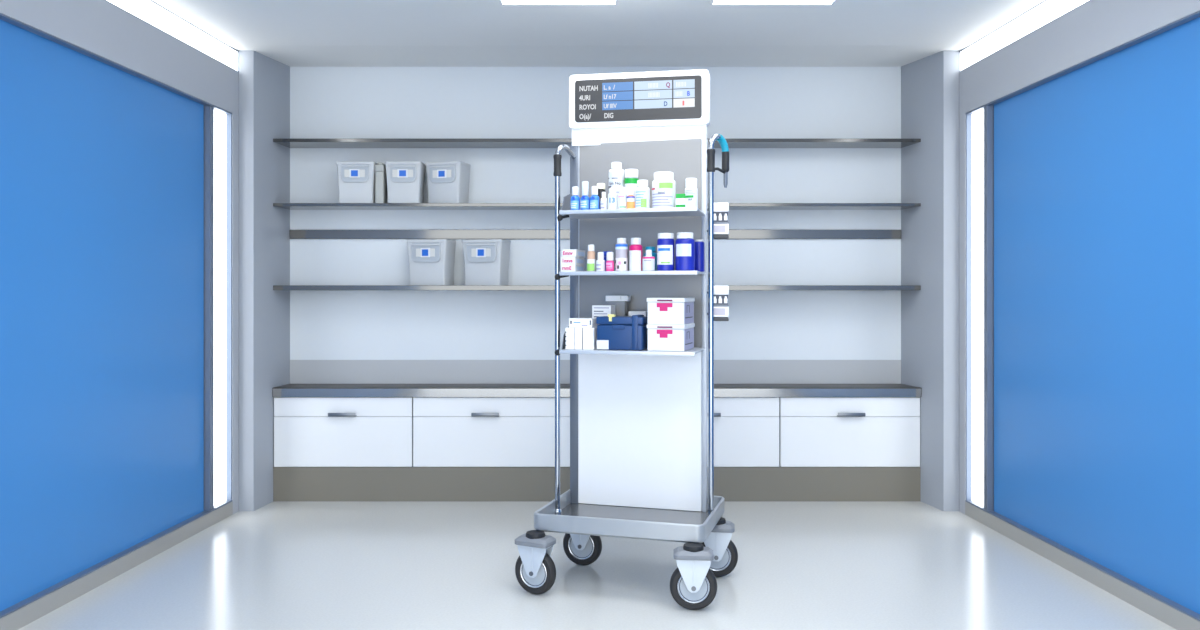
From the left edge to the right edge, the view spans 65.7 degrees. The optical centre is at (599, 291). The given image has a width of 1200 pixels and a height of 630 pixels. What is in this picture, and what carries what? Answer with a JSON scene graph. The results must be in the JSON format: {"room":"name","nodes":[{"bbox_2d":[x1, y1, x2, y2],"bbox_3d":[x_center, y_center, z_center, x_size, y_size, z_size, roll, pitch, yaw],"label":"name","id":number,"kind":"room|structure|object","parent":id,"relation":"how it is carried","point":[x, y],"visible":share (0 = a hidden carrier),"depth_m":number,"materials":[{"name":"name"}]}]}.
{"room":"medical supply room","nodes":[
{"label":"medical supply room","id":0,"kind":"room"},
{"bbox_2d":[0,0,238,513],"bbox_3d":[-2.189,-0.082,1.755,0.160,2.523,6.526,0,0,3],"label":"door frame","id":1,"kind":"structure","parent":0,"point":[101,28],"depth_m":4.20,"materials":[{"name":"white metal"}]},
{"bbox_2d":[0,13,214,617],"bbox_3d":[-2.148,0.081,1.625,0.056,2.062,6.261,0,0,3],"label":"wall panel","id":2,"kind":"object","parent":1,"relation":"attached to","point":[107,166],"visible":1,"depth_m":3.78,"materials":[{"name":"blue paint"}]},
{"bbox_2d":[0,502,232,629],"bbox_3d":[-2.141,1.146,1.718,0.060,0.068,6.446,0,0,3],"label":"baseboard","id":3,"kind":"structure","parent":1,"relation":"attached to","point":[37,609],"depth_m":3.78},
{"bbox_2d":[105,0,238,71],"bbox_3d":[-2.123,-1.238,1.752,0.029,0.110,6.515,0,0,3],"label":"light","id":4,"kind":"object","parent":1,"relation":"attached to","point":[150,12],"visible":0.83,"depth_m":4.39,"materials":[{"name":"plastic"}]},
{"bbox_2d":[214,106,231,509],"bbox_3d":[-1.984,0.081,4.840,0.056,2.062,0.192,0,0,3],"label":"strip light","id":5,"kind":"object","parent":1,"relation":"attached to","point":[222,118],"visible":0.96,"depth_m":4.88,"materials":[{"name":"plastic"}]},
{"bbox_2d":[214,110,225,505],"bbox_3d":[-1.994,0.081,4.838,0.020,2.042,0.176,0,0,3],"label":"diffuser","id":6,"kind":"object","parent":5,"relation":"attached to","point":[219,115],"depth_m":4.85,"materials":[{"name":"white plastic"}]},
{"bbox_2d":[239,50,289,510],"bbox_3d":[-2.033,-0.095,5.232,0.425,2.550,0.456,0,0,0],"label":"pillar","id":7,"kind":"structure","parent":1,"relation":"attached to","point":[264,81],"depth_m":5.08,"materials":[{"name":"paint"}]},
{"bbox_2d":[290,67,900,359],"bbox_3d":[0.000,-0.100,5.530,4.200,2.560,0.140,0,0,0],"label":"wall","id":8,"kind":"structure","parent":0,"point":[326,102],"depth_m":5.46,"materials":[{"name":"paint"}]},
{"bbox_2d":[289,230,900,238],"bbox_3d":[-0.026,-0.338,5.453,3.585,0.054,0.014,0,0,0],"label":"wall rail","id":9,"kind":"object","parent":8,"relation":"attached to","point":[293,234],"visible":0.84,"depth_m":5.45,"materials":[{"name":"metal"}]},
{"bbox_2d":[290,360,900,383],"bbox_3d":[-0.026,0.469,5.457,3.585,0.142,0.006,0,0,0],"label":"backsplash","id":10,"kind":"structure","parent":8,"relation":"attached to","point":[301,371],"depth_m":5.45,"materials":[{"name":"paint"}]},
{"bbox_2d":[273,139,920,147],"bbox_3d":[-0.017,-0.854,5.347,3.647,0.020,0.224,0,0,0],"label":"wall shelf","id":11,"kind":"object","parent":8,"relation":"attached to","point":[290,143],"visible":0.84,"depth_m":5.29,"materials":[{"name":"metal"}]},
{"bbox_2d":[273,203,920,209],"bbox_3d":[-0.017,-0.491,5.347,3.647,0.018,0.224,0,0,0],"label":"wall shelf","id":12,"kind":"object","parent":8,"relation":"attached to","point":[290,206],"visible":0.84,"depth_m":5.24,"materials":[{"name":"metal"}]},
{"bbox_2d":[336,161,377,202],"bbox_3d":[-1.383,-0.619,5.327,0.218,0.237,0.181,0,0,0],"label":"storage bin","id":13,"kind":"object","parent":12,"relation":"on","point":[356,179],"visible":0.85,"depth_m":5.25,"materials":[{"name":"plastic"}]},
{"bbox_2d":[375,162,387,202],"bbox_3d":[-1.251,-0.619,5.345,0.052,0.236,0.154,0,0,0],"label":"bin","id":14,"kind":"object","parent":12,"relation":"on","point":[380,174],"visible":0.75,"depth_m":5.27,"materials":[{"name":"plastic"}]},
{"bbox_2d":[385,161,425,202],"bbox_3d":[-1.112,-0.619,5.319,0.207,0.237,0.166,0,0,0],"label":"storage bin","id":15,"kind":"object","parent":12,"relation":"on","point":[405,179],"visible":0.96,"depth_m":5.25,"materials":[{"name":"plastic"}]},
{"bbox_2d":[425,161,470,202],"bbox_3d":[-0.875,-0.620,5.342,0.222,0.238,0.164,0,0,16],"label":"storage bin","id":16,"kind":"object","parent":12,"relation":"on","point":[447,182],"visible":0.99,"depth_m":5.28,"materials":[{"name":"plastic"}]},
{"bbox_2d":[273,285,920,289],"bbox_3d":[-0.017,-0.024,5.347,3.647,0.027,0.224,0,0,0],"label":"wall shelf","id":17,"kind":"object","parent":8,"relation":"attached to","point":[275,287],"visible":0.84,"depth_m":5.24,"materials":[{"name":"metal"}]},
{"bbox_2d":[407,239,455,284],"bbox_3d":[-0.970,-0.168,5.343,0.248,0.261,0.164,0,0,15],"label":"storage bin","id":18,"kind":"object","parent":17,"relation":"on","point":[431,261],"visible":1,"depth_m":5.28,"materials":[{"name":"plastic"}]},
{"bbox_2d":[462,239,510,284],"bbox_3d":[-0.655,-0.168,5.343,0.248,0.261,0.164,0,0,15],"label":"storage bin","id":19,"kind":"object","parent":17,"relation":"on","point":[486,261],"visible":0.98,"depth_m":5.28,"materials":[{"name":"plastic"}]},
{"bbox_2d":[18,501,1175,629],"bbox_3d":[0.000,1.230,2.100,5.400,0.100,7.200,0,0,0],"label":"floor","id":20,"kind":"structure","parent":0,"point":[278,565],"depth_m":3.82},
{"bbox_2d":[274,397,412,466],"bbox_3d":[-1.446,0.789,5.330,0.779,0.393,0.250,0,0,0],"label":"base cabinet","id":21,"kind":"object","parent":20,"relation":"on","point":[308,431],"visible":0.98,"depth_m":5.24,"materials":[{"name":"white laminate"}]},
{"bbox_2d":[413,397,554,466],"bbox_3d":[-0.643,0.789,5.330,0.823,0.393,0.250,0,0,0],"label":"base cabinet","id":22,"kind":"object","parent":20,"relation":"on","point":[447,431],"visible":0.8,"depth_m":5.24,"materials":[{"name":"white laminate"}]},
{"bbox_2d":[560,397,569,466],"bbox_3d":[-0.022,0.789,5.330,0.415,0.393,0.250,0,0,0],"label":"base cabinet","id":23,"kind":"object","parent":20,"relation":"on","point":[564,401],"visible":0.02,"depth_m":5.24,"materials":[{"name":"white laminate"}]},
{"bbox_2d":[273,467,920,500],"bbox_3d":[-0.017,1.083,5.349,3.646,0.193,0.220,0,0,0],"label":"plinth","id":24,"kind":"object","parent":20,"relation":"on","point":[289,483],"visible":0.57,"depth_m":5.24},
{"bbox_2d":[515,69,737,609],"bbox_3d":[0.132,0.115,3.800,0.821,2.130,0.659,0,0,16],"label":"cart","id":25,"kind":"object","parent":20,"relation":"on","point":[642,422],"visible":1,"depth_m":3.98,"materials":[{"name":"silver metal"}]},
{"bbox_2d":[565,327,574,348],"bbox_3d":[-0.110,0.190,3.836,0.039,0.088,0.102,0,0,17],"label":"carton","id":26,"kind":"object","parent":25,"relation":"on","point":[569,332],"visible":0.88,"depth_m":3.79,"materials":[{"name":"white cardboard"}]},
{"bbox_2d":[561,264,583,270],"bbox_3d":[-0.113,-0.098,3.850,0.063,0.030,0.126,0,0,16],"label":"carton","id":27,"kind":"object","parent":25,"relation":"on","point":[564,267],"visible":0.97,"depth_m":3.79,"materials":[{"name":"white cardboard"}]},
{"bbox_2d":[561,257,583,264],"bbox_3d":[-0.113,-0.128,3.850,0.063,0.030,0.126,0,0,16],"label":"carton","id":28,"kind":"object","parent":27,"relation":"on","point":[564,260],"visible":0.98,"depth_m":3.79,"materials":[{"name":"white cardboard"}]},
{"bbox_2d":[562,249,584,257],"bbox_3d":[-0.108,-0.159,3.850,0.063,0.030,0.126,0,0,16],"label":"carton","id":29,"kind":"object","parent":28,"relation":"on","point":[565,252],"visible":0.98,"depth_m":3.79,"materials":[{"name":"white cardboard"}]},
{"bbox_2d":[570,187,579,209],"bbox_3d":[-0.101,-0.380,3.797,0.038,0.100,0.040,0,0,17],"label":"medicine bottle","id":30,"kind":"object","parent":25,"relation":"on","point":[575,199],"visible":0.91,"depth_m":3.78,"materials":[{"name":"blue plastic"}]},
{"bbox_2d":[575,328,582,349],"bbox_3d":[-0.074,0.190,3.826,0.030,0.088,0.100,0,0,16],"label":"carton","id":31,"kind":"object","parent":25,"relation":"on","point":[578,331],"visible":0.58,"depth_m":3.78,"materials":[{"name":"white cardboard"}]},
{"bbox_2d":[580,181,589,209],"bbox_3d":[-0.060,-0.390,3.785,0.038,0.120,0.040,0,0,17],"label":"medicine bottle","id":32,"kind":"object","parent":25,"relation":"on","point":[585,200],"visible":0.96,"depth_m":3.77,"materials":[{"name":"blue plastic"}]},
{"bbox_2d":[583,327,596,349],"bbox_3d":[-0.034,0.190,3.814,0.046,0.088,0.100,0,0,17],"label":"carton","id":33,"kind":"object","parent":25,"relation":"on","point":[589,334],"visible":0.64,"depth_m":3.77,"materials":[{"name":"white cardboard"}]},
{"bbox_2d":[569,318,597,327],"bbox_3d":[-0.068,0.126,3.824,0.098,0.038,0.080,0,0,17],"label":"carton","id":34,"kind":"object","parent":33,"relation":"on","point":[573,322],"visible":0.92,"depth_m":3.79,"materials":[{"name":"white cardboard"}]},
{"bbox_2d":[587,245,594,270],"bbox_3d":[-0.036,-0.137,3.773,0.034,0.110,0.034,0,0,17],"label":"medicine bottle","id":35,"kind":"object","parent":25,"relation":"on","point":[591,253],"visible":0.86,"depth_m":3.76,"materials":[{"name":"plastic"}]},
{"bbox_2d":[590,186,598,209],"bbox_3d":[-0.021,-0.379,3.773,0.038,0.099,0.040,0,0,16],"label":"medicine bottle","id":36,"kind":"object","parent":25,"relation":"on","point":[594,199],"visible":0.96,"depth_m":3.76,"materials":[{"name":"blue plastic"}]},
{"bbox_2d":[596,252,604,270],"bbox_3d":[0.003,-0.122,3.761,0.037,0.079,0.038,0,0,16],"label":"medicine bottle","id":37,"kind":"object","parent":25,"relation":"on","point":[600,263],"visible":0.95,"depth_m":3.75,"materials":[{"name":"plastic"}]},
{"bbox_2d":[597,183,604,208],"bbox_3d":[0.004,-0.390,3.855,0.037,0.120,0.037,0,0,17],"label":"medicine bottle","id":38,"kind":"object","parent":25,"relation":"on","point":[601,186],"visible":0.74,"depth_m":3.84,"materials":[{"name":"white plastic"}]},
{"bbox_2d":[592,305,614,324],"bbox_3d":[0.016,0.145,3.932,0.083,0.178,0.070,0,0,16],"label":"carton","id":39,"kind":"object","parent":25,"relation":"on","point":[597,310],"visible":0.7,"depth_m":3.90,"materials":[{"name":"white cardboard"}]},
{"bbox_2d":[600,192,606,208],"bbox_3d":[0.015,-0.367,3.757,0.026,0.075,0.027,0,0,16],"label":"dropper bottle","id":40,"kind":"object","parent":25,"relation":"on","point":[603,203],"visible":0.94,"depth_m":3.75,"materials":[{"name":"plastic"}]},
{"bbox_2d":[603,251,611,270],"bbox_3d":[0.031,-0.125,3.816,0.041,0.084,0.041,0,0,16],"label":"medicine bottle","id":41,"kind":"object","parent":25,"relation":"on","point":[605,252],"visible":0.23,"depth_m":3.80,"materials":[{"name":"blue plastic"}]},
{"bbox_2d":[606,252,613,270],"bbox_3d":[0.040,-0.122,3.750,0.032,0.079,0.034,0,0,17],"label":"medicine bottle","id":42,"kind":"object","parent":25,"relation":"on","point":[609,255],"visible":0.91,"depth_m":3.74,"materials":[{"name":"pink plastic"}]},
{"bbox_2d":[608,188,617,208],"bbox_3d":[0.051,-0.375,3.752,0.039,0.091,0.040,0,0,17],"label":"medicine bottle","id":43,"kind":"object","parent":25,"relation":"on","point":[612,196],"visible":0.92,"depth_m":3.74,"materials":[{"name":"plastic"}]},
{"bbox_2d":[608,162,623,193],"bbox_3d":[0.068,-0.433,3.856,0.065,0.207,0.066,0,0,17],"label":"pill bottle","id":44,"kind":"object","parent":25,"relation":"on","point":[616,173],"visible":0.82,"depth_m":3.83,"materials":[{"name":"plastic"}]},
{"bbox_2d":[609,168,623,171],"bbox_3d":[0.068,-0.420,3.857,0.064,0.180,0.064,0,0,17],"label":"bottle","id":45,"kind":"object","parent":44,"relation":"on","point":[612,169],"depth_m":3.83,"materials":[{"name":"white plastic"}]},
{"bbox_2d":[609,301,626,315],"bbox_3d":[0.078,0.137,3.979,0.070,0.194,0.040,0,0,16],"label":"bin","id":46,"kind":"object","parent":25,"relation":"on","point":[620,306],"visible":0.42,"depth_m":3.96,"materials":[{"name":"grey plastic"}]},
{"bbox_2d":[606,296,630,300],"bbox_3d":[0.077,0.027,3.979,0.098,0.024,0.050,0,0,16],"label":"lid","id":47,"kind":"object","parent":46,"relation":"on","point":[608,298],"visible":0.98,"depth_m":3.96,"materials":[{"name":"white plastic"}]},
{"bbox_2d":[596,314,646,350],"bbox_3d":[0.096,0.162,3.792,0.195,0.144,0.142,0,0,16],"label":"case","id":48,"kind":"object","parent":25,"relation":"on","point":[614,332],"visible":0.88,"depth_m":3.73,"materials":[{"name":"blue plastic"}]},
{"bbox_2d":[615,238,627,270],"bbox_3d":[0.087,-0.150,3.757,0.051,0.135,0.052,0,0,16],"label":"pill bottle","id":49,"kind":"object","parent":25,"relation":"on","point":[621,247],"visible":0.95,"depth_m":3.74,"materials":[{"name":"white plastic"}]},
{"bbox_2d":[618,187,626,208],"bbox_3d":[0.090,-0.375,3.740,0.034,0.090,0.035,0,0,16],"label":"medicine bottle","id":50,"kind":"object","parent":25,"relation":"on","point":[622,200],"visible":0.85,"depth_m":3.73,"materials":[{"name":"plastic"}]},
{"bbox_2d":[534,489,723,542],"bbox_3d":[0.133,0.907,3.817,0.686,0.070,0.526,0,0,16],"label":"tray","id":51,"kind":"object","parent":25,"relation":"on","point":[673,516],"depth_m":3.84,"materials":[{"name":"silver metal"}]},
{"bbox_2d":[626,186,634,208],"bbox_3d":[0.123,-0.377,3.731,0.034,0.094,0.034,0,0,17],"label":"medicine bottle","id":52,"kind":"object","parent":25,"relation":"on","point":[630,189],"visible":0.91,"depth_m":3.72,"materials":[{"name":"plastic"}]},
{"bbox_2d":[624,169,638,195],"bbox_3d":[0.130,-0.417,3.839,0.059,0.175,0.059,0,0,16],"label":"pill bottle","id":53,"kind":"object","parent":25,"relation":"on","point":[631,175],"visible":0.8,"depth_m":3.81,"materials":[{"name":"white plastic"}]},
{"bbox_2d":[625,183,636,195],"bbox_3d":[0.130,-0.400,3.839,0.057,0.140,0.057,0,0,16],"label":"label","id":54,"kind":"object","parent":53,"relation":"attached to","point":[626,184],"depth_m":3.81,"materials":[{"name":"white paper"}]},
{"bbox_2d":[559,347,704,355],"bbox_3d":[0.122,0.241,3.848,0.610,0.016,0.332,0,0,16],"label":"shelf","id":55,"kind":"object","parent":25,"relation":"attached to","point":[696,351],"depth_m":3.70,"materials":[{"name":"metal"}]},
{"bbox_2d":[559,271,704,274],"bbox_3d":[0.127,-0.075,3.847,0.620,0.016,0.332,0,0,16],"label":"shelf","id":56,"kind":"object","parent":25,"relation":"attached to","point":[560,272],"depth_m":3.68,"materials":[{"name":"metal"}]},
{"bbox_2d":[559,207,704,218],"bbox_3d":[0.127,-0.322,3.847,0.620,0.016,0.332,0,0,16],"label":"shelf","id":57,"kind":"object","parent":25,"relation":"attached to","point":[673,212],"depth_m":3.80,"materials":[{"name":"metal"}]},
{"bbox_2d":[629,238,642,270],"bbox_3d":[0.145,-0.150,3.740,0.053,0.135,0.054,0,0,17],"label":"pill bottle","id":58,"kind":"object","parent":25,"relation":"on","point":[635,249],"visible":0.88,"depth_m":3.72,"materials":[{"name":"white plastic"}]},
{"bbox_2d":[628,311,646,315],"bbox_3d":[0.163,0.157,3.912,0.075,0.153,0.060,0,0,16],"label":"carton","id":59,"kind":"object","parent":25,"relation":"on","point":[630,313],"visible":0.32,"depth_m":3.88,"materials":[{"name":"white cardboard"}]},
{"bbox_2d":[635,180,649,207],"bbox_3d":[0.171,-0.389,3.727,0.058,0.118,0.060,0,0,16],"label":"pill bottle","id":60,"kind":"object","parent":25,"relation":"on","point":[642,192],"visible":0.95,"depth_m":3.70,"materials":[{"name":"plastic"}]},
{"bbox_2d":[642,250,654,270],"bbox_3d":[0.195,-0.126,3.710,0.051,0.086,0.051,0,0,16],"label":"medicine bottle","id":61,"kind":"object","parent":25,"relation":"on","point":[648,261],"visible":0.94,"depth_m":3.69,"materials":[{"name":"plastic"}]},
{"bbox_2d":[644,246,656,270],"bbox_3d":[0.205,-0.134,3.785,0.055,0.102,0.055,0,0,16],"label":"pill bottle","id":62,"kind":"object","parent":25,"relation":"on","point":[654,254],"visible":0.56,"depth_m":3.77,"materials":[{"name":"teal plastic"}]},
{"bbox_2d":[652,171,674,207],"bbox_3d":[0.255,-0.404,3.723,0.093,0.148,0.094,0,0,16],"label":"jar","id":63,"kind":"object","parent":25,"relation":"on","point":[663,185],"visible":0.94,"depth_m":3.69,"materials":[{"name":"plastic"}]},
{"bbox_2d":[657,233,673,270],"bbox_3d":[0.262,-0.158,3.705,0.068,0.151,0.070,0,0,17],"label":"jar","id":64,"kind":"object","parent":25,"relation":"on","point":[665,242],"visible":0.92,"depth_m":3.68,"materials":[{"name":"plastic"}]},
{"bbox_2d":[647,323,694,350],"bbox_3d":[0.289,0.181,3.776,0.154,0.105,0.217,0,0,16],"label":"lidded box","id":65,"kind":"object","parent":25,"relation":"on","point":[660,337],"visible":0.96,"depth_m":3.68,"materials":[{"name":"white plastic"}]},
{"bbox_2d":[647,298,694,324],"bbox_3d":[0.289,0.076,3.776,0.154,0.105,0.217,0,0,16],"label":"lidded box","id":66,"kind":"object","parent":65,"relation":"on","point":[670,311],"visible":1,"depth_m":3.68,"materials":[{"name":"white cardboard"}]},
{"bbox_2d":[676,194,684,206],"bbox_3d":[0.323,-0.359,3.682,0.039,0.058,0.031,0,0,17],"label":"carton","id":67,"kind":"object","parent":25,"relation":"on","point":[680,198],"visible":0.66,"depth_m":3.67,"materials":[{"name":"white cardboard"}]},
{"bbox_2d":[675,232,694,270],"bbox_3d":[0.338,-0.159,3.693,0.077,0.153,0.078,0,0,17],"label":"pill bottle","id":68,"kind":"object","parent":25,"relation":"on","point":[684,243],"visible":0.88,"depth_m":3.66,"materials":[{"name":"plastic"}]},
{"bbox_2d":[685,178,697,206],"bbox_3d":[0.360,-0.389,3.671,0.050,0.118,0.051,0,0,17],"label":"medicine bottle","id":69,"kind":"object","parent":25,"relation":"on","point":[691,191],"visible":0.92,"depth_m":3.65,"materials":[{"name":"plastic"}]},
{"bbox_2d":[695,240,704,271],"bbox_3d":[0.404,-0.148,3.799,0.045,0.131,0.045,0,0,16],"label":"jar","id":70,"kind":"object","parent":25,"relation":"on","point":[699,244],"visible":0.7,"depth_m":3.78,"materials":[{"name":"blue plastic"}]},
{"bbox_2d":[707,202,728,238],"bbox_3d":[0.477,-0.289,3.775,0.088,0.144,0.055,0,0,5],"label":"dispenser","id":71,"kind":"object","parent":25,"relation":"hanging from","point":[721,226],"visible":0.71,"depth_m":3.75,"materials":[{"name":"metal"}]},
{"bbox_2d":[707,286,728,320],"bbox_3d":[0.477,0.045,3.775,0.088,0.143,0.055,0,0,5],"label":"dispenser","id":72,"kind":"object","parent":25,"relation":"hanging from","point":[721,309],"visible":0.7,"depth_m":3.75,"materials":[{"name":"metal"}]},
{"bbox_2d":[714,295,727,317],"bbox_3d":[0.488,0.046,3.780,0.064,0.141,0.038,0,0,5],"label":"label","id":73,"kind":"object","parent":72,"relation":"on","point":[720,301],"depth_m":3.75,"materials":[{"name":"white paper"}]},
{"bbox_2d":[714,397,778,466],"bbox_3d":[0.600,0.789,5.330,0.825,0.393,0.250,0,0,0],"label":"base cabinet","id":74,"kind":"object","parent":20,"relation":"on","point":[746,429],"visible":0.44,"depth_m":5.24,"materials":[{"name":"white laminate"}]},
{"bbox_2d":[779,397,919,466],"bbox_3d":[1.408,0.789,5.330,0.788,0.393,0.250,0,0,0],"label":"base cabinet","id":75,"kind":"object","parent":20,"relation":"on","point":[813,431],"visible":0.98,"depth_m":5.24,"materials":[{"name":"white laminate"}]},
{"bbox_2d":[272,384,921,396],"bbox_3d":[-0.017,0.565,5.338,3.650,0.054,0.231,0,0,0],"label":"countertop","id":76,"kind":"structure","parent":75,"relation":"on","point":[289,390],"depth_m":5.22,"materials":[{"name":"metal"}]},
{"bbox_2d":[152,0,1044,66],"bbox_3d":[0.000,-1.357,2.100,5.400,0.127,7.200,0,0,0],"label":"ceiling","id":77,"kind":"structure","parent":0,"point":[292,33],"depth_m":4.63,"materials":[{"name":"paint"}]},
{"bbox_2d":[499,0,617,4],"bbox_3d":[-0.183,-1.288,3.550,0.524,0.010,1.224,0,0,0],"label":"recessed light","id":78,"kind":"object","parent":77,"relation":"in","point":[502,2],"visible":1,"depth_m":4.13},
{"bbox_2d":[710,0,836,4],"bbox_3d":[0.767,-1.288,3.550,0.550,0.010,1.224,0,0,0],"label":"recessed light","id":79,"kind":"object","parent":77,"relation":"in","point":[713,2],"visible":1,"depth_m":4.13,"materials":[{"name":"white"}]},
{"bbox_2d":[959,0,1199,513],"bbox_3d":[2.164,-0.082,1.755,0.160,2.523,6.524,0,0,-3],"label":"door frame","id":80,"kind":"structure","parent":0,"point":[1094,28],"depth_m":4.21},
{"bbox_2d":[901,50,958,510],"bbox_3d":[2.001,-0.095,5.232,0.467,2.550,0.456,0,0,0],"label":"pillar","id":81,"kind":"structure","parent":80,"relation":"attached to","point":[930,84],"depth_m":5.09,"materials":[{"name":"paint"}]},
{"bbox_2d":[965,106,983,509],"bbox_3d":[1.972,0.081,4.840,0.056,2.062,0.192,0,0,-3],"label":"strip light","id":82,"kind":"object","parent":80,"relation":"attached to","point":[974,118],"visible":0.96,"depth_m":4.88,"materials":[{"name":"plastic"}]},
{"bbox_2d":[972,109,983,505],"bbox_3d":[1.982,0.081,4.838,0.020,2.042,0.176,0,0,-3],"label":"diffuser","id":83,"kind":"object","parent":82,"relation":"attached to","point":[977,114],"depth_m":4.84,"materials":[{"name":"white plastic"}]},
{"bbox_2d":[959,0,1090,71],"bbox_3d":[2.097,-1.238,1.752,0.029,0.110,6.513,0,0,-3],"label":"light","id":84,"kind":"object","parent":80,"relation":"attached to","point":[1047,11],"visible":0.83,"depth_m":4.39,"materials":[{"name":"plastic"}]},
{"bbox_2d":[965,502,1199,629],"bbox_3d":[2.115,1.146,1.718,0.060,0.068,6.445,0,0,-3],"label":"baseboard","id":85,"kind":"structure","parent":80,"relation":"attached to","point":[1157,609],"depth_m":3.77,"materials":[{"name":"grey metal"}]},
{"bbox_2d":[982,11,1199,620],"bbox_3d":[2.122,0.081,1.625,0.056,2.062,6.259,0,0,-3],"label":"wall panel","id":86,"kind":"object","parent":80,"relation":"attached to","point":[1092,166],"visible":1,"depth_m":3.76,"materials":[{"name":"blue paint"}]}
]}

